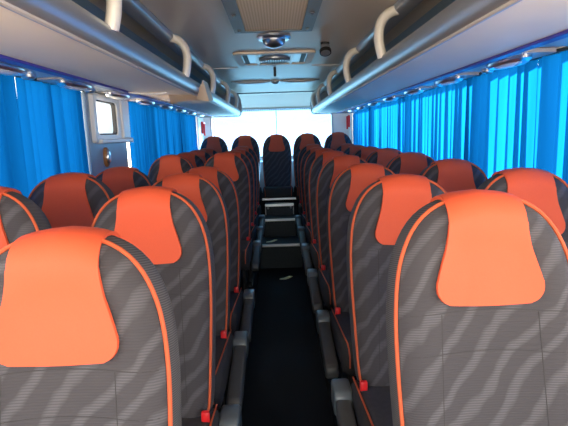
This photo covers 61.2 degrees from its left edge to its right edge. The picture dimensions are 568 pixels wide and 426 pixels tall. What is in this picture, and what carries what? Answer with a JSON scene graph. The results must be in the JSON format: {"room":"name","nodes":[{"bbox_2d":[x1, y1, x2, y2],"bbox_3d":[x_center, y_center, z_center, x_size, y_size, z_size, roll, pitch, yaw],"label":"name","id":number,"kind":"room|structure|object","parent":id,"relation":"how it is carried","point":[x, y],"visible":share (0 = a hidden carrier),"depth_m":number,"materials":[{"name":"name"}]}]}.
{"room":"vehicle interior","nodes":[
{"label":"vehicle interior","id":0,"kind":"room"},
{"bbox_2d":[96,102,102,132],"bbox_3d":[-1.297,0.006,2.921,0.060,2.120,9.600,-2,9,-1],"label":"wall","id":1,"kind":"structure","parent":0,"point":[98,109],"depth_m":3.42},
{"bbox_2d":[81,92,133,175],"bbox_3d":[-1.192,0.035,3.379,0.145,1.668,0.730,-2,9,-1],"label":"door","id":2,"kind":"structure","parent":1,"relation":"in","point":[107,149],"depth_m":3.20,"materials":[{"name":"grey metal"}]},
{"bbox_2d":[0,0,241,117],"bbox_3d":[-0.907,-0.837,2.712,0.764,0.370,8.850,-2,9,-1],"label":"luggage rack","id":3,"kind":"object","parent":1,"relation":"attached to","point":[75,40],"visible":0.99,"depth_m":1.85,"materials":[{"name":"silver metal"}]},
{"bbox_2d":[0,74,28,197],"bbox_3d":[-1.182,-0.099,1.557,0.065,0.823,1.338,-2,9,-1],"label":"curtain","id":4,"kind":"object","parent":3,"relation":"hanging from","point":[13,174],"visible":0.45,"depth_m":2.10,"materials":[{"name":"blue fabric"}]},
{"bbox_2d":[0,61,57,79],"bbox_3d":[-1.082,-0.565,1.898,0.190,0.046,0.620,-2,9,-1],"label":"panel","id":5,"kind":"object","parent":3,"relation":"attached to","point":[5,68],"visible":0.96,"depth_m":1.91,"materials":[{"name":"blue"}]},
{"bbox_2d":[37,77,110,92],"bbox_3d":[-1.092,-0.679,2.589,0.190,0.046,0.620,-2,9,-1],"label":"panel","id":6,"kind":"object","parent":3,"relation":"attached to","point":[65,83],"visible":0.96,"depth_m":2.41,"materials":[{"name":"silver"}]},
{"bbox_2d":[14,76,184,113],"bbox_3d":[-1.231,-0.897,3.838,0.024,0.016,6.700,-2,9,-1],"label":"track","id":7,"kind":"object","parent":3,"relation":"attached to","point":[14,76],"visible":0.08,"depth_m":2.38,"materials":[{"name":"grey"}]},
{"bbox_2d":[15,77,89,194],"bbox_3d":[-1.198,-0.267,2.579,0.070,0.823,0.736,-2,9,-1],"label":"curtain","id":8,"kind":"object","parent":7,"relation":"hanging from","point":[51,116],"visible":0.49,"depth_m":2.45,"materials":[{"name":"blue fabric"}]},
{"bbox_2d":[128,102,153,175],"bbox_3d":[-1.220,-0.524,4.140,0.063,0.823,0.655,-2,9,-1],"label":"curtain","id":9,"kind":"object","parent":7,"relation":"hanging from","point":[141,148],"visible":0.57,"depth_m":4.07,"materials":[{"name":"blue fabric"}]},
{"bbox_2d":[149,106,171,160],"bbox_3d":[-1.232,-0.641,4.856,0.062,0.823,0.795,-2,9,-1],"label":"curtain","id":10,"kind":"object","parent":7,"relation":"hanging from","point":[160,124],"visible":0.53,"depth_m":4.74,"materials":[{"name":"blue fabric"}]},
{"bbox_2d":[169,110,186,154],"bbox_3d":[-1.242,-0.774,5.658,0.067,0.823,0.833,-2,9,-1],"label":"curtain","id":11,"kind":"object","parent":7,"relation":"hanging from","point":[177,125],"visible":0.59,"depth_m":5.58,"materials":[{"name":"fabric"}]},
{"bbox_2d":[184,114,197,151],"bbox_3d":[-1.254,-0.913,6.508,0.061,0.823,0.905,-2,9,-1],"label":"curtain","id":12,"kind":"object","parent":7,"relation":"hanging from","point":[189,120],"visible":0.54,"depth_m":6.45,"materials":[{"name":"fabric"}]},
{"bbox_2d":[94,91,141,100],"bbox_3d":[-1.102,-0.789,3.260,0.190,0.046,0.620,-2,9,-1],"label":"panel","id":13,"kind":"object","parent":3,"relation":"attached to","point":[110,94],"visible":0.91,"depth_m":3.09,"materials":[{"name":"silver"}]},
{"bbox_2d":[130,99,160,105],"bbox_3d":[-1.111,-0.900,3.930,0.190,0.046,0.620,-2,9,-1],"label":"panel","id":14,"kind":"object","parent":3,"relation":"attached to","point":[138,101],"visible":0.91,"depth_m":3.76,"materials":[{"name":"silver"}]},
{"bbox_2d":[128,92,165,94],"bbox_3d":[-0.837,-0.734,2.938,0.234,0.019,0.010,-6,10,-26],"label":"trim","id":15,"kind":"structure","parent":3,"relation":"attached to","point":[128,92],"depth_m":2.94,"materials":[{"name":"beige plastic"}]},
{"bbox_2d":[154,104,175,109],"bbox_3d":[-1.121,-1.010,4.601,0.190,0.046,0.620,-2,9,-1],"label":"panel","id":16,"kind":"object","parent":3,"relation":"attached to","point":[160,106],"visible":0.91,"depth_m":4.42,"materials":[{"name":"silver"}]},
{"bbox_2d":[171,108,189,112],"bbox_3d":[-1.131,-1.121,5.272,0.190,0.046,0.620,-2,9,-1],"label":"panel","id":17,"kind":"object","parent":3,"relation":"attached to","point":[178,110],"visible":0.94,"depth_m":5.10,"materials":[{"name":"silver"}]},
{"bbox_2d":[184,111,198,114],"bbox_3d":[-1.141,-1.231,5.943,0.190,0.046,0.620,-2,9,-1],"label":"panel","id":18,"kind":"object","parent":3,"relation":"attached to","point":[190,112],"visible":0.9,"depth_m":5.76,"materials":[{"name":"silver"}]},
{"bbox_2d":[196,117,204,149],"bbox_3d":[-1.286,-1.020,7.243,0.110,1.464,0.540,-2,9,-1],"label":"trim","id":19,"kind":"structure","parent":1,"relation":"attached to","point":[200,137],"depth_m":7.00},
{"bbox_2d":[201,122,205,135],"bbox_3d":[-1.210,-1.268,7.213,0.054,0.210,0.090,-2,9,-1],"label":"hammer","id":20,"kind":"object","parent":1,"relation":"attached to","point":[202,123],"visible":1,"depth_m":7.19,"materials":[{"name":"red plastic"}]},
{"bbox_2d":[88,0,441,108],"bbox_3d":[-0.059,-0.991,2.775,2.480,0.245,9.600,-2,9,-1],"label":"ceiling","id":21,"kind":"structure","parent":0,"point":[205,26],"depth_m":3.10,"materials":[{"name":"plastic"}]},
{"bbox_2d":[212,67,237,68],"bbox_3d":[-0.548,-1.299,4.311,0.270,0.010,0.025,-2,9,-1],"label":"trim","id":22,"kind":"structure","parent":21,"relation":"attached to","point":[233,67],"depth_m":4.30,"materials":[{"name":"white"}]},
{"bbox_2d":[221,0,322,33],"bbox_3d":[-0.050,-0.936,2.085,0.444,0.030,1.380,-2,9,-1],"label":"ceiling vent","id":23,"kind":"object","parent":21,"relation":"in","point":[245,16],"visible":1,"depth_m":2.38,"materials":[{"name":"grey metal"}]},
{"bbox_2d":[257,33,290,47],"bbox_3d":[-0.063,-1.063,2.986,0.210,0.072,0.210,-2,9,-1],"label":"dome lamp","id":24,"kind":"object","parent":21,"relation":"attached to","point":[270,40],"visible":1,"depth_m":2.93,"materials":[{"name":"silver metal"}]},
{"bbox_2d":[233,50,315,76],"bbox_3d":[-0.077,-1.214,3.945,0.620,0.085,0.840,-2,9,-1],"label":"roof hatch","id":25,"kind":"object","parent":21,"relation":"attached to","point":[299,56],"visible":1,"depth_m":3.75,"materials":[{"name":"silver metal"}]},
{"bbox_2d":[259,56,289,63],"bbox_3d":[-0.076,-1.225,3.852,0.255,0.023,0.255,-7,11,-28],"label":"round vent","id":26,"kind":"object","parent":25,"relation":"attached to","point":[263,59],"depth_m":3.78,"materials":[{"name":"silver"}]},
{"bbox_2d":[231,79,319,83],"bbox_3d":[-0.099,-1.478,5.431,1.000,0.046,0.120,-2,9,-1],"label":"bar","id":27,"kind":"object","parent":21,"relation":"attached to","point":[291,80],"visible":1,"depth_m":5.40,"materials":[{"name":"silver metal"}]},
{"bbox_2d":[237,91,313,93],"bbox_3d":[-0.122,-1.747,6.955,1.240,0.014,0.035,-2,9,-1],"label":"trim","id":28,"kind":"structure","parent":21,"relation":"attached to","point":[290,91],"depth_m":6.94,"materials":[{"name":"grey"}]},
{"bbox_2d":[319,41,330,56],"bbox_3d":[0.279,-1.106,3.239,0.080,0.090,0.088,-2,9,-1],"label":"security camera","id":29,"kind":"object","parent":21,"relation":"attached to","point":[325,50],"visible":1,"depth_m":3.22,"materials":[{"name":"black plastic"}]},
{"bbox_2d":[311,64,339,65],"bbox_3d":[0.381,-1.331,4.320,0.270,0.010,0.025,-2,9,-1],"label":"trim","id":30,"kind":"structure","parent":21,"relation":"attached to","point":[329,64],"depth_m":4.31,"materials":[{"name":"white"}]},
{"bbox_2d":[203,106,348,159],"bbox_3d":[-0.096,-0.797,7.611,2.480,2.100,0.080,-2,9,-1],"label":"wall","id":31,"kind":"structure","parent":0,"point":[339,120],"depth_m":7.48,"materials":[{"name":"plastic"}]},
{"bbox_2d":[210,107,332,157],"bbox_3d":[-0.185,-1.255,7.516,1.910,0.760,0.056,-2,9,-1],"label":"trim","id":32,"kind":"structure","parent":31,"relation":"attached to","point":[286,107],"depth_m":7.44,"materials":[{"name":"grey"}]},
{"bbox_2d":[242,108,309,111],"bbox_3d":[-0.130,-1.589,7.397,1.220,0.026,0.019,-2,9,-1],"label":"curtain rod","id":33,"kind":"object","parent":31,"relation":"attached to","point":[293,108],"visible":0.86,"depth_m":7.39,"materials":[{"name":"white metal"}]},
{"bbox_2d":[260,159,295,192],"bbox_3d":[-0.086,-0.576,7.384,2.480,0.463,0.440,-2,9,-1],"label":"trim","id":34,"kind":"structure","parent":31,"relation":"attached to","point":[262,185],"depth_m":7.17,"materials":[{"name":"grey"}]},
{"bbox_2d":[262,197,295,200],"bbox_3d":[-0.064,-0.189,6.399,0.450,0.026,0.054,-2,9,-1],"label":"bar","id":35,"kind":"object","parent":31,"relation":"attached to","point":[283,198],"visible":1,"depth_m":6.37,"materials":[{"name":"silver metal"}]},
{"bbox_2d":[259,192,299,236],"bbox_3d":[-0.063,0.032,7.079,2.480,0.636,1.240,-2,9,-1],"label":"trim","id":36,"kind":"structure","parent":31,"relation":"attached to","point":[296,201],"depth_m":6.43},
{"bbox_2d":[200,136,228,152],"bbox_3d":[-0.987,-0.627,6.691,0.428,0.882,0.637,-2,9,-1],"label":"seat","id":37,"kind":"object","parent":36,"relation":"on","point":[218,144],"visible":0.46,"depth_m":6.81,"materials":[{"name":"fabric"}]},
{"bbox_2d":[231,135,261,196],"bbox_3d":[-0.542,-0.642,6.695,0.428,0.882,0.637,-2,9,-1],"label":"seat","id":38,"kind":"object","parent":36,"relation":"on","point":[243,140],"visible":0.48,"depth_m":6.81,"materials":[{"name":"fabric"}]},
{"bbox_2d":[262,134,293,197],"bbox_3d":[-0.093,-0.657,6.699,0.428,0.882,0.637,-2,9,-1],"label":"seat","id":39,"kind":"object","parent":36,"relation":"on","point":[277,156],"visible":0.99,"depth_m":6.83,"materials":[{"name":"fabric"}]},
{"bbox_2d":[263,186,293,197],"bbox_3d":[-0.080,-0.295,6.693,0.428,0.169,0.495,-2,9,-1],"label":"seat cushion","id":40,"kind":"object","parent":39,"relation":"on","point":[268,191],"depth_m":6.45,"materials":[{"name":"fabric"}]},
{"bbox_2d":[293,133,320,197],"bbox_3d":[0.347,-0.672,6.703,0.428,0.882,0.637,-2,9,-1],"label":"seat","id":41,"kind":"object","parent":36,"relation":"on","point":[304,139],"visible":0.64,"depth_m":6.82,"materials":[{"name":"fabric"}]},
{"bbox_2d":[294,185,298,197],"bbox_3d":[0.359,-0.310,6.697,0.428,0.169,0.495,-2,9,-1],"label":"seat cushion","id":42,"kind":"object","parent":41,"relation":"on","point":[296,192],"depth_m":6.47,"materials":[{"name":"fabric"}]},
{"bbox_2d":[324,132,351,149],"bbox_3d":[0.787,-0.687,6.707,0.428,0.882,0.637,-2,9,-1],"label":"seat","id":43,"kind":"object","parent":36,"relation":"on","point":[334,140],"visible":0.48,"depth_m":6.82,"materials":[{"name":"fabric"}]},
{"bbox_2d":[242,264,333,425],"bbox_3d":[0.007,1.038,3.110,2.600,0.060,9.600,-2,9,-1],"label":"floor","id":44,"kind":"structure","parent":0,"point":[285,385],"depth_m":3.21,"materials":[{"name":"black carpet"}]},
{"bbox_2d":[224,261,260,412],"bbox_3d":[-0.740,0.956,3.263,0.995,0.100,6.550,-2,9,-1],"label":"trim","id":45,"kind":"structure","parent":44,"relation":"on","point":[256,273],"depth_m":4.38,"materials":[{"name":"plastic"}]},
{"bbox_2d":[0,186,51,248],"bbox_3d":[-0.888,0.576,1.297,0.428,1.254,0.660,-2,9,-1],"label":"seat","id":46,"kind":"object","parent":45,"relation":"on","point":[20,216],"visible":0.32,"depth_m":1.41,"materials":[{"name":"fabric"}]},
{"bbox_2d":[28,172,113,227],"bbox_3d":[-0.896,0.484,1.920,0.428,1.254,0.660,-2,9,-1],"label":"seat","id":47,"kind":"object","parent":45,"relation":"on","point":[71,198],"visible":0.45,"depth_m":2.02,"materials":[{"name":"fabric"}]},
{"bbox_2d":[0,226,181,425],"bbox_3d":[-0.372,0.686,0.786,0.492,1.252,0.671,-2,9,-1],"label":"seat","id":48,"kind":"object","parent":45,"relation":"on","point":[88,331],"visible":1,"depth_m":0.89,"materials":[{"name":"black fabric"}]},
{"bbox_2d":[95,166,152,195],"bbox_3d":[-0.905,0.394,2.580,0.428,1.252,0.671,-2,9,-1],"label":"seat","id":49,"kind":"object","parent":45,"relation":"on","point":[118,179],"visible":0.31,"depth_m":2.68,"materials":[{"name":"fabric"}]},
{"bbox_2d":[91,186,241,425],"bbox_3d":[-0.396,0.569,1.445,0.492,1.254,0.660,-2,9,-1],"label":"seat","id":50,"kind":"object","parent":45,"relation":"on","point":[162,223],"visible":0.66,"depth_m":1.54,"materials":[{"name":"fabric"}]},
{"bbox_2d":[182,408,219,425],"bbox_3d":[-0.422,0.747,1.396,0.428,0.169,0.495,-2,9,-1],"label":"seat cushion","id":51,"kind":"object","parent":50,"relation":"on","point":[190,416],"depth_m":1.53,"materials":[{"name":"fabric"}]},
{"bbox_2d":[148,154,193,183],"bbox_3d":[-0.925,0.166,3.894,0.428,1.254,0.660,-2,9,-1],"label":"seat","id":52,"kind":"object","parent":45,"relation":"on","point":[166,165],"visible":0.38,"depth_m":3.99,"materials":[{"name":"fabric"}]},
{"bbox_2d":[178,152,204,167],"bbox_3d":[-0.935,0.057,4.592,0.428,1.252,0.671,-2,9,-1],"label":"seat","id":53,"kind":"object","parent":45,"relation":"on","point":[194,159],"visible":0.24,"depth_m":4.69,"materials":[{"name":"fabric"}]},
{"bbox_2d":[152,173,248,414],"bbox_3d":[-0.418,0.470,2.088,0.492,1.250,0.682,-2,9,-1],"label":"seat","id":54,"kind":"object","parent":45,"relation":"on","point":[231,352],"visible":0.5,"depth_m":2.19,"materials":[{"name":"fabric"}]},
{"bbox_2d":[212,332,232,409],"bbox_3d":[-0.444,0.648,2.029,0.428,0.169,0.495,-2,9,-1],"label":"seat cushion","id":55,"kind":"object","parent":54,"relation":"on","point":[224,340],"depth_m":1.94,"materials":[{"name":"fabric"}]},
{"bbox_2d":[190,150,211,162],"bbox_3d":[-0.945,-0.053,5.257,0.428,1.254,0.660,-2,9,-1],"label":"seat","id":56,"kind":"object","parent":45,"relation":"on","point":[205,155],"visible":0.13,"depth_m":5.35,"materials":[{"name":"fabric"}]},
{"bbox_2d":[200,148,217,155],"bbox_3d":[-0.955,-0.164,5.928,0.428,1.254,0.660,-2,9,-1],"label":"seat","id":57,"kind":"object","parent":45,"relation":"on","point":[211,151],"visible":0.12,"depth_m":6.03,"materials":[{"name":"fabric"}]},
{"bbox_2d":[185,166,254,376],"bbox_3d":[-0.427,0.376,2.746,0.492,1.252,0.671,-2,9,-1],"label":"seat","id":58,"kind":"object","parent":45,"relation":"on","point":[242,305],"visible":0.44,"depth_m":2.84,"materials":[{"name":"fabric"}]},
{"bbox_2d":[228,289,242,336],"bbox_3d":[-0.453,0.554,2.692,0.428,0.169,0.495,-2,9,-1],"label":"seat cushion","id":59,"kind":"object","parent":58,"relation":"on","point":[236,295],"depth_m":2.59,"materials":[{"name":"fabric"}]},
{"bbox_2d":[204,152,260,292],"bbox_3d":[-0.446,0.142,3.918,0.492,1.254,0.660,-2,9,-1],"label":"seat","id":60,"kind":"object","parent":45,"relation":"on","point":[229,163],"visible":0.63,"depth_m":4.01,"materials":[{"name":"fabric"}]},
{"bbox_2d":[241,240,252,268],"bbox_3d":[-0.471,0.320,3.869,0.428,0.169,0.495,-2,9,-1],"label":"seat cushion","id":61,"kind":"object","parent":60,"relation":"on","point":[246,245],"depth_m":3.66,"materials":[{"name":"fabric"}]},
{"bbox_2d":[226,150,263,286],"bbox_3d":[-0.456,0.038,4.610,0.492,1.254,0.660,-2,9,-1],"label":"seat","id":62,"kind":"object","parent":45,"relation":"on","point":[257,233],"visible":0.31,"depth_m":4.71,"materials":[{"name":"fabric"}]},
{"bbox_2d":[251,226,256,240],"bbox_3d":[-0.481,0.216,4.562,0.428,0.169,0.495,-2,9,-1],"label":"seat cushion","id":63,"kind":"object","parent":62,"relation":"on","point":[253,228],"depth_m":4.48,"materials":[{"name":"fabric"}]},
{"bbox_2d":[230,149,264,230],"bbox_3d":[-0.465,-0.072,5.287,0.492,1.252,0.671,-2,9,-1],"label":"seat","id":64,"kind":"object","parent":45,"relation":"on","point":[259,219],"visible":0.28,"depth_m":5.39,"materials":[{"name":"fabric"}]},
{"bbox_2d":[254,214,258,227],"bbox_3d":[-0.491,0.106,5.233,0.428,0.169,0.495,-2,9,-1],"label":"seat cushion","id":65,"kind":"object","parent":64,"relation":"on","point":[256,222],"depth_m":5.12,"materials":[{"name":"fabric"}]},
{"bbox_2d":[234,146,260,214],"bbox_3d":[-0.507,-0.192,5.950,0.428,1.254,0.660,-2,9,-1],"label":"seat","id":66,"kind":"object","parent":45,"relation":"on","point":[246,148],"visible":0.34,"depth_m":6.06,"materials":[{"name":"fabric"}]},
{"bbox_2d":[257,205,260,214],"bbox_3d":[-0.501,-0.014,5.902,0.428,0.169,0.495,-2,9,-1],"label":"seat cushion","id":67,"kind":"object","parent":66,"relation":"on","point":[258,206],"depth_m":5.75,"materials":[{"name":"fabric"}]},
{"bbox_2d":[265,202,293,215],"bbox_3d":[-0.050,0.180,6.212,0.364,0.625,0.200,-2,9,-1],"label":"step","id":68,"kind":"structure","parent":44,"relation":"on","point":[277,208],"depth_m":6.10,"materials":[{"name":"silver metal"}]},
{"bbox_2d":[264,215,295,236],"bbox_3d":[-0.044,0.288,5.990,0.388,0.485,0.312,-2,9,-1],"label":"step","id":69,"kind":"structure","parent":44,"relation":"on","point":[275,225],"depth_m":5.83,"materials":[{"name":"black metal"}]},
{"bbox_2d":[260,236,301,268],"bbox_3d":[-0.036,0.453,5.636,0.474,0.275,0.464,-2,9,-1],"label":"step","id":70,"kind":"structure","parent":44,"relation":"on","point":[285,252],"depth_m":5.43,"materials":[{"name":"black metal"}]},
{"bbox_2d":[302,257,356,425],"bbox_3d":[0.744,0.905,3.277,0.995,0.100,6.550,-2,9,-1],"label":"trim","id":71,"kind":"structure","parent":44,"relation":"on","point":[328,381],"depth_m":2.99,"materials":[{"name":"plastic"}]},
{"bbox_2d":[295,147,323,242],"bbox_3d":[0.368,-0.084,5.250,0.492,1.254,0.660,-2,9,-1],"label":"seat","id":72,"kind":"object","parent":71,"relation":"on","point":[300,220],"visible":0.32,"depth_m":5.35,"materials":[{"name":"fabric"}]},
{"bbox_2d":[301,214,305,227],"bbox_3d":[0.406,0.092,5.203,0.428,0.169,0.495,-2,9,-1],"label":"seat cushion","id":73,"kind":"object","parent":72,"relation":"on","point":[303,217],"depth_m":5.11,"materials":[{"name":"fabric"}]},
{"bbox_2d":[297,144,321,214],"bbox_3d":[0.389,-0.222,5.958,0.428,1.254,0.660,-2,9,-1],"label":"seat","id":74,"kind":"object","parent":71,"relation":"on","point":[304,149],"visible":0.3,"depth_m":6.06,"materials":[{"name":"fabric"}]},
{"bbox_2d":[298,203,302,214],"bbox_3d":[0.395,-0.045,5.910,0.428,0.169,0.495,-2,9,-1],"label":"seat cushion","id":75,"kind":"object","parent":74,"relation":"on","point":[300,204],"depth_m":5.82,"materials":[{"name":"fabric"}]},
{"bbox_2d":[298,148,332,268],"bbox_3d":[0.378,0.024,4.534,0.492,1.252,0.671,-2,9,-1],"label":"seat","id":76,"kind":"object","parent":71,"relation":"on","point":[304,234],"visible":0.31,"depth_m":4.63,"materials":[{"name":"fabric"}]},
{"bbox_2d":[305,226,312,244],"bbox_3d":[0.417,0.201,4.481,0.428,0.169,0.495,-2,9,-1],"label":"seat cushion","id":77,"kind":"object","parent":76,"relation":"on","point":[308,238],"depth_m":4.34,"materials":[{"name":"fabric"}]},
{"bbox_2d":[301,150,346,309],"bbox_3d":[0.389,0.146,3.789,0.492,1.254,0.659,-2,9,-1],"label":"seat","id":78,"kind":"object","parent":71,"relation":"on","point":[309,252],"visible":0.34,"depth_m":3.88,"materials":[{"name":"fabric"}]},
{"bbox_2d":[310,242,320,270],"bbox_3d":[0.427,0.322,3.741,0.428,0.169,0.495,-2,9,-1],"label":"seat cushion","id":79,"kind":"object","parent":78,"relation":"on","point":[314,254],"depth_m":3.60,"materials":[{"name":"fabric"}]},
{"bbox_2d":[307,155,366,346],"bbox_3d":[0.400,0.272,3.044,0.492,1.255,0.648,-2,9,-1],"label":"seat","id":80,"kind":"object","parent":71,"relation":"on","point":[318,281],"visible":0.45,"depth_m":3.13,"materials":[{"name":"fabric"}]},
{"bbox_2d":[317,268,333,310],"bbox_3d":[0.438,0.448,3.002,0.428,0.169,0.495,-2,9,-1],"label":"seat cushion","id":81,"kind":"object","parent":80,"relation":"on","point":[323,275],"depth_m":2.86,"materials":[{"name":"fabric"}]},
{"bbox_2d":[335,143,353,151],"bbox_3d":[0.829,-0.227,5.963,0.428,1.254,0.660,-2,9,-1],"label":"seat","id":82,"kind":"object","parent":71,"relation":"on","point":[342,147],"visible":0.12,"depth_m":6.06,"materials":[{"name":"fabric"}]},
{"bbox_2d":[343,145,364,154],"bbox_3d":[0.839,-0.110,5.259,0.428,1.252,0.671,-2,9,-1],"label":"seat","id":83,"kind":"object","parent":71,"relation":"on","point":[352,149],"visible":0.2,"depth_m":5.36,"materials":[{"name":"fabric"}]},
{"bbox_2d":[316,163,394,386],"bbox_3d":[0.411,0.402,2.316,0.492,1.252,0.671,-2,9,-1],"label":"seat","id":84,"kind":"object","parent":71,"relation":"on","point":[334,328],"visible":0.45,"depth_m":2.41,"materials":[{"name":"fabric"}]},
{"bbox_2d":[330,309,355,375],"bbox_3d":[0.449,0.578,2.263,0.428,0.169,0.495,-2,9,-1],"label":"seat cushion","id":85,"kind":"object","parent":84,"relation":"on","point":[340,329],"depth_m":2.14,"materials":[{"name":"fabric"}]},
{"bbox_2d":[353,146,378,159],"bbox_3d":[0.850,0.009,4.533,0.428,1.254,0.660,-2,9,-1],"label":"seat","id":86,"kind":"object","parent":71,"relation":"on","point":[364,152],"visible":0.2,"depth_m":4.63,"materials":[{"name":"fabric"}]},
{"bbox_2d":[365,148,401,166],"bbox_3d":[0.861,0.125,3.787,0.428,1.255,0.648,-2,9,-1],"label":"seat","id":87,"kind":"object","parent":71,"relation":"on","point":[383,156],"visible":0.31,"depth_m":3.88,"materials":[{"name":"fabric"}]},
{"bbox_2d":[331,174,446,425],"bbox_3d":[0.421,0.516,1.600,0.492,1.254,0.660,-2,9,-1],"label":"seat","id":88,"kind":"object","parent":71,"relation":"on","point":[380,212],"visible":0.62,"depth_m":1.69,"materials":[{"name":"fabric"}]},
{"bbox_2d":[351,379,392,425],"bbox_3d":[0.460,0.693,1.552,0.428,0.169,0.495,-2,9,-1],"label":"seat cushion","id":89,"kind":"object","parent":88,"relation":"on","point":[370,398],"depth_m":1.60,"materials":[{"name":"fabric"}]},
{"bbox_2d":[386,152,433,174],"bbox_3d":[0.872,0.252,3.053,0.428,1.254,0.659,-2,9,-1],"label":"seat","id":90,"kind":"object","parent":71,"relation":"on","point":[408,162],"visible":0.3,"depth_m":3.15,"materials":[{"name":"fabric"}]},
{"bbox_2d":[419,158,487,192],"bbox_3d":[0.882,0.378,2.319,0.428,1.252,0.671,-2,9,-1],"label":"seat","id":91,"kind":"object","parent":71,"relation":"on","point":[451,174],"visible":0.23,"depth_m":2.42,"materials":[{"name":"fabric"}]},
{"bbox_2d":[386,189,567,425],"bbox_3d":[0.427,0.606,0.932,0.492,1.250,0.682,-2,9,-1],"label":"seat","id":92,"kind":"object","parent":71,"relation":"on","point":[477,290],"visible":1,"depth_m":1.03,"materials":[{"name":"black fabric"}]},
{"bbox_2d":[477,167,567,248],"bbox_3d":[0.893,0.493,1.603,0.428,1.254,0.660,-2,9,-1],"label":"seat","id":93,"kind":"object","parent":71,"relation":"on","point":[543,189],"visible":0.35,"depth_m":1.70,"materials":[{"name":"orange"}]},
{"bbox_3d":[1.242,-0.080,2.944,0.060,2.120,9.600,-2,9,-1],"label":"wall","id":94,"kind":"structure","parent":0,"visible":0},
{"bbox_2d":[346,115,349,128],"bbox_3d":[0.988,-1.401,7.406,0.054,0.210,0.090,-2,9,-1],"label":"hammer","id":95,"kind":"object","parent":94,"relation":"attached to","point":[348,116],"visible":1,"depth_m":7.38,"materials":[{"name":"red plastic"}]},
{"bbox_2d":[349,113,352,143],"bbox_3d":[1.080,-1.131,7.452,0.110,1.464,0.160,-2,9,-1],"label":"trim","id":96,"kind":"structure","parent":94,"relation":"attached to","point":[350,114],"depth_m":7.35,"materials":[{"name":"plastic"}]},
{"bbox_2d":[310,0,567,113],"bbox_3d":[0.807,-0.916,2.724,0.748,0.328,8.850,-2,9,-1],"label":"luggage rack","id":97,"kind":"object","parent":94,"relation":"attached to","point":[454,37],"visible":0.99,"depth_m":1.93,"materials":[{"name":"grey plastic"}]},
{"bbox_2d":[354,105,369,109],"bbox_3d":[0.948,-1.297,5.932,0.190,0.046,0.620,-2,9,-1],"label":"panel","id":98,"kind":"object","parent":97,"relation":"attached to","point":[364,106],"visible":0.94,"depth_m":5.75,"materials":[{"name":"silver"}]},
{"bbox_2d":[363,101,384,106],"bbox_3d":[0.959,-1.175,5.192,0.190,0.046,0.620,-2,9,-1],"label":"panel","id":99,"kind":"object","parent":97,"relation":"attached to","point":[376,103],"visible":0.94,"depth_m":4.99,"materials":[{"name":"silver"}]},
{"bbox_2d":[378,95,404,101],"bbox_3d":[0.970,-1.053,4.452,0.190,0.046,0.620,-2,9,-1],"label":"panel","id":100,"kind":"object","parent":97,"relation":"attached to","point":[394,97],"visible":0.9,"depth_m":4.26,"materials":[{"name":"silver"}]},
{"bbox_2d":[396,86,434,95],"bbox_3d":[0.981,-0.931,3.712,0.190,0.046,0.620,-2,9,-1],"label":"panel","id":101,"kind":"object","parent":97,"relation":"attached to","point":[418,90],"visible":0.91,"depth_m":3.52,"materials":[{"name":"silver"}]},
{"bbox_2d":[423,72,478,87],"bbox_3d":[0.992,-0.810,2.973,0.190,0.046,0.620,-2,9,-1],"label":"panel","id":102,"kind":"object","parent":97,"relation":"attached to","point":[457,78],"visible":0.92,"depth_m":2.78,"materials":[{"name":"silver"}]},
{"bbox_2d":[381,46,567,103],"bbox_3d":[1.098,-0.976,3.859,0.024,0.016,6.700,-2,9,-1],"label":"track","id":103,"kind":"object","parent":97,"relation":"attached to","point":[565,48],"visible":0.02,"depth_m":2.01,"materials":[{"name":"grey"}]},
{"bbox_2d":[353,108,367,146],"bbox_3d":[1.071,-1.026,6.732,0.065,0.823,1.267,-2,9,-1],"label":"curtain","id":104,"kind":"object","parent":103,"relation":"hanging from","point":[360,117],"visible":0.59,"depth_m":6.61,"materials":[{"name":"fabric"}]},
{"bbox_2d":[368,103,383,148],"bbox_3d":[1.086,-0.853,5.685,0.061,0.823,0.884,-2,9,-1],"label":"curtain","id":105,"kind":"object","parent":103,"relation":"hanging from","point":[375,113],"visible":0.55,"depth_m":5.61,"materials":[{"name":"fabric"}]},
{"bbox_2d":[383,98,402,151],"bbox_3d":[1.097,-0.719,4.869,0.058,0.823,0.790,-2,9,-1],"label":"curtain","id":106,"kind":"object","parent":103,"relation":"hanging from","point":[393,110],"visible":0.62,"depth_m":4.78,"materials":[{"name":"blue fabric"}]},
{"bbox_2d":[402,91,427,154],"bbox_3d":[1.109,-0.592,4.095,0.060,0.823,0.780,-2,9,-1],"label":"curtain","id":107,"kind":"object","parent":103,"relation":"hanging from","point":[415,107],"visible":0.51,"depth_m":4.00,"materials":[{"name":"blue fabric"}]},
{"bbox_2d":[427,80,466,160],"bbox_3d":[1.120,-0.466,3.330,0.066,0.823,0.770,-2,9,-1],"label":"curtain","id":108,"kind":"object","parent":103,"relation":"hanging from","point":[447,103],"visible":0.53,"depth_m":3.26,"materials":[{"name":"blue fabric"}]},
{"bbox_2d":[463,60,537,177],"bbox_3d":[1.131,-0.340,2.568,0.068,0.823,0.776,-2,9,-1],"label":"curtain","id":109,"kind":"object","parent":103,"relation":"hanging from","point":[500,116],"visible":0.56,"depth_m":2.48,"materials":[{"name":"blue fabric"}]},
{"bbox_2d":[533,50,567,183],"bbox_3d":[1.146,-0.173,1.552,0.063,0.823,1.285,-2,9,-1],"label":"curtain","id":110,"kind":"object","parent":103,"relation":"hanging from","point":[551,121],"visible":0.51,"depth_m":2.03,"materials":[{"name":"blue fabric"}]},
{"bbox_2d":[465,48,556,73],"bbox_3d":[1.002,-0.688,2.233,0.190,0.046,0.620,-2,9,-1],"label":"panel","id":111,"kind":"object","parent":97,"relation":"attached to","point":[524,57],"visible":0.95,"depth_m":2.05,"materials":[{"name":"silver"}]},
{"bbox_2d":[540,37,567,46],"bbox_3d":[1.013,-0.566,1.493,0.190,0.046,0.620,-2,9,-1],"label":"panel","id":112,"kind":"object","parent":97,"relation":"attached to","point":[563,42],"visible":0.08,"depth_m":1.74,"materials":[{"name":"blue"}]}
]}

